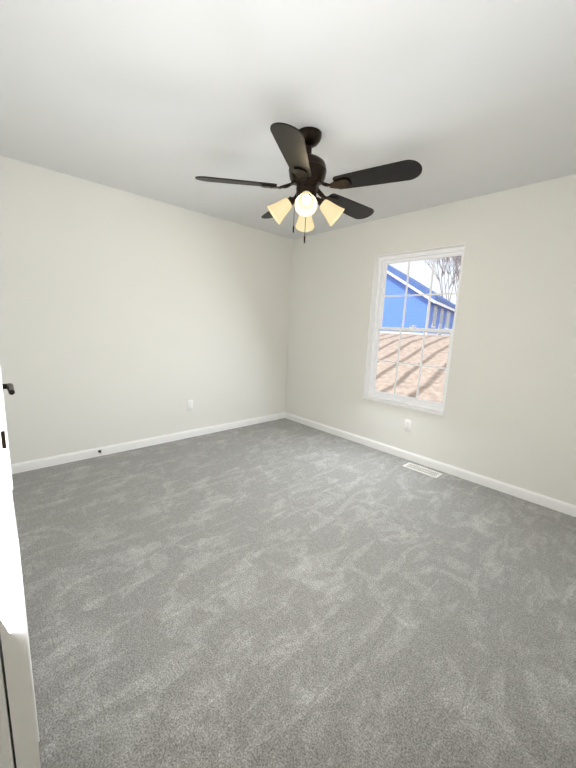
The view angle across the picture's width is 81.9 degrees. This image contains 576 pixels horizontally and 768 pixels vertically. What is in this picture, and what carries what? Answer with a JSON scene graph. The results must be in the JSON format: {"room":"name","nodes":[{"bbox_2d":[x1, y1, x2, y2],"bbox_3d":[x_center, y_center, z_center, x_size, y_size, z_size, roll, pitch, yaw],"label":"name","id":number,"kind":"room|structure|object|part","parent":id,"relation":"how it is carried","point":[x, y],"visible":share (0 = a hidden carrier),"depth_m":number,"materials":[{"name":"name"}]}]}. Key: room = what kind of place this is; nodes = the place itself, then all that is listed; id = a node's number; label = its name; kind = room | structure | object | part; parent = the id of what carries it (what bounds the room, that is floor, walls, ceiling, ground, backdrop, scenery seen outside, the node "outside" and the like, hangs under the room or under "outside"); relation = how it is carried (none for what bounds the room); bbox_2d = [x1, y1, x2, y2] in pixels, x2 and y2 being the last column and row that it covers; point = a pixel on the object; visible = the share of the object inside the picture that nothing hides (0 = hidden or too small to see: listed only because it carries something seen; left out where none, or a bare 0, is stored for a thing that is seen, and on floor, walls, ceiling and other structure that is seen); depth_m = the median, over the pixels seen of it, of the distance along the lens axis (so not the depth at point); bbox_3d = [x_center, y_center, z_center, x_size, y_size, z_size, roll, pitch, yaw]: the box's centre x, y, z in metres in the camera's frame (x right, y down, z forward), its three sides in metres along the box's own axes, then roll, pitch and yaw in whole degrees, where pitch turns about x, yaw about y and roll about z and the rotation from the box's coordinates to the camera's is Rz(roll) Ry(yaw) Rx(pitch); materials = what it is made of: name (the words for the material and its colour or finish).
{"room":"empty bedroom","nodes":[
{"label":"empty bedroom","id":0,"kind":"room"},
{"bbox_2d":[0,155,292,463],"bbox_3d":[-1.229,-0.590,3.579,3.540,2.440,0.160,-7,13,-42],"label":"wall","id":1,"kind":"structure","parent":0,"point":[125,316],"depth_m":3.16,"materials":[{"name":"paint"}]},
{"bbox_2d":[11,412,284,473],"bbox_3d":[-1.222,0.583,3.718,3.220,0.083,0.013,-7,13,-42],"label":"baseboard","id":2,"kind":"structure","parent":1,"relation":"attached to","point":[20,467],"depth_m":3.37,"materials":[{"name":"white wood"}]},
{"bbox_2d":[187,400,192,409],"bbox_3d":[-1.107,0.238,3.756,0.070,0.114,0.008,-7,13,-42],"label":"electrical outlet","id":3,"kind":"object","parent":1,"relation":"attached to","point":[189,404],"visible":1,"depth_m":3.75,"materials":[{"name":"white plastic"}]},
{"bbox_2d":[0,418,575,767],"bbox_3d":[0.028,0.951,2.398,3.540,0.080,4.040,-7,13,-42],"label":"floor","id":4,"kind":"structure","parent":0,"point":[283,593],"depth_m":1.55,"materials":[{"name":"grey carpet"}]},
{"bbox_2d":[403,462,441,477],"bbox_3d":[1.288,0.825,3.190,0.135,0.006,0.335,-7,13,-42],"label":"floor vent","id":5,"kind":"object","parent":4,"relation":"in","point":[423,470],"visible":1,"depth_m":3.18,"materials":[{"name":"white metal"}]},
{"bbox_2d":[0,0,575,238],"bbox_3d":[0.139,-1.550,1.963,3.540,0.120,4.040,-7,13,-42],"label":"ceiling","id":6,"kind":"structure","parent":0,"point":[167,101],"depth_m":1.66,"materials":[{"name":"paint"}]},
{"bbox_2d":[195,122,421,242],"bbox_3d":[0.155,-1.184,2.071,1.219,0.634,1.272,-7,13,-42],"label":"fan","id":7,"kind":"object","parent":6,"relation":"hanging from","point":[307,171],"visible":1,"depth_m":1.92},
{"bbox_3d":[-0.301,-1.206,1.983,0.428,0.040,0.352,-7,13,-42],"label":"blade","id":8,"kind":"part","parent":7,"relation":"part of","materials":[{"name":"black wood"}]},
{"bbox_3d":[-0.056,-1.269,2.409,0.250,0.040,0.473,-7,13,-42],"label":"blade","id":9,"kind":"part","parent":7,"relation":"part of","materials":[{"name":"black wood"}]},
{"bbox_3d":[0.031,-1.129,1.627,0.429,0.040,0.350,-7,13,-42],"label":"blade","id":10,"kind":"part","parent":7,"relation":"part of","materials":[{"name":"black wood"}]},
{"bbox_3d":[0.428,-1.231,2.316,0.480,0.040,0.151,-7,13,-42],"label":"blade","id":11,"kind":"part","parent":7,"relation":"part of","materials":[{"name":"black wood"}]},
{"bbox_3d":[0.482,-1.145,1.833,0.248,0.040,0.474,-7,13,-42],"label":"blade","id":12,"kind":"part","parent":7,"relation":"part of","materials":[{"name":"black wood"}]},
{"bbox_2d":[285,174,575,505],"bbox_3d":[1.326,-0.432,3.319,0.160,2.440,3.720,-7,13,-42],"label":"wall","id":13,"kind":"structure","parent":0,"point":[509,417],"depth_m":2.85,"materials":[{"name":"paint"}]},
{"bbox_2d":[404,419,411,430],"bbox_3d":[1.229,0.421,3.406,0.008,0.114,0.070,-7,13,-42],"label":"electrical outlet","id":14,"kind":"object","parent":13,"relation":"attached to","point":[408,423],"visible":1,"depth_m":3.40,"materials":[{"name":"white plastic"}]},
{"bbox_2d":[368,246,463,411],"bbox_3d":[1.289,-0.540,3.416,0.105,1.664,1.027,-7,13,-42],"label":"window","id":15,"kind":"structure","parent":13,"relation":"in","point":[397,257],"depth_m":3.43,"materials":[{"name":"white plastic"}]},
{"bbox_3d":[1.258,-0.202,3.460,0.028,0.757,0.831,-7,13,-42],"label":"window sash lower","id":16,"kind":"part","parent":15,"relation":"part of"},
{"bbox_2d":[362,243,465,415],"bbox_3d":[1.227,-0.533,3.359,0.114,1.544,0.907,-7,13,-42],"label":"window frame","id":17,"kind":"structure","parent":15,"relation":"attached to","point":[371,326],"depth_m":3.58,"materials":[{"name":"white"}]},
{"bbox_3d":[1.314,-0.901,3.362,0.028,0.737,0.831,-7,13,-42],"label":"window sash upper","id":18,"kind":"part","parent":15,"relation":"part of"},
{"bbox_2d":[285,412,575,516],"bbox_3d":[1.211,0.735,3.462,0.013,0.083,3.694,-7,13,-42],"label":"baseboard","id":19,"kind":"structure","parent":13,"relation":"attached to","point":[542,500],"depth_m":3.10,"materials":[{"name":"white wood"}]},
{"bbox_3d":[-1.159,-0.147,1.046,0.160,2.440,3.720,-7,13,-42],"label":"wall","id":20,"kind":"structure","parent":0,"visible":0},
{"bbox_2d":[0,648,14,767],"bbox_3d":[-0.359,0.198,0.226,0.212,2.110,0.980,-7,13,-42],"label":"door frame","id":21,"kind":"structure","parent":20,"relation":"attached to","point":[6,755],"depth_m":0.71,"materials":[{"name":"white wood"}]},
{"label":"outside","id":22,"kind":"structure","parent":0,"visible":0},
{"bbox_2d":[375,333,449,402],"bbox_3d":[110.368,-12.486,105.753,300.000,1.719,500.000,-7,13,-42],"label":"ground","id":23,"kind":"structure","parent":22,"point":[404,378],"depth_m":10.70,"materials":[{"name":"soil"}]},
{"bbox_2d":[380,264,454,335],"bbox_3d":[9.470,-7.321,30.667,10.820,6.560,16.820,9,12,33],"label":"house","id":24,"kind":"structure","parent":23,"relation":"on","point":[434,302],"depth_m":22.53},
{"bbox_2d":[425,258,448,296],"bbox_3d":[19.631,-14.284,44.453,7.264,16.039,9.297,-7,13,-42],"label":"tree","id":25,"kind":"object","parent":23,"relation":"on","point":[428,263],"depth_m":44.34,"materials":[{"name":"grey plant"}]},
{"bbox_2d":[436,257,459,300],"bbox_3d":[26.386,-17.152,55.377,7.532,18.537,7.859,-7,13,-42],"label":"tree","id":26,"kind":"object","parent":23,"relation":"on","point":[449,264],"depth_m":55.04,"materials":[{"name":"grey plant"}]},
{"bbox_2d":[453,256,459,287],"bbox_3d":[19.942,-13.725,40.019,7.082,16.481,6.384,-7,13,-42],"label":"tree","id":27,"kind":"object","parent":23,"relation":"on","point":[457,280],"depth_m":40.10,"materials":[{"name":"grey plant"}]},
{"bbox_2d":[454,257,461,296],"bbox_3d":[25.137,-15.763,46.464,8.045,18.741,8.767,-7,13,-42],"label":"tree","id":28,"kind":"object","parent":23,"relation":"on","point":[454,274],"depth_m":48.81,"materials":[{"name":"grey plant"}]},
{"bbox_3d":[-0.366,0.229,0.226,0.160,2.050,0.860,-7,13,-42],"label":"door frame","id":29,"kind":"structure","parent":0,"visible":0},
{"bbox_2d":[0,368,40,767],"bbox_3d":[-0.807,0.089,0.921,0.116,2.025,0.813,-7,13,-42],"label":"door","id":30,"kind":"structure","parent":29,"relation":"attached to","point":[14,634],"depth_m":0.69,"materials":[{"name":"painted wood"},{"name":"bronze"}]}
]}

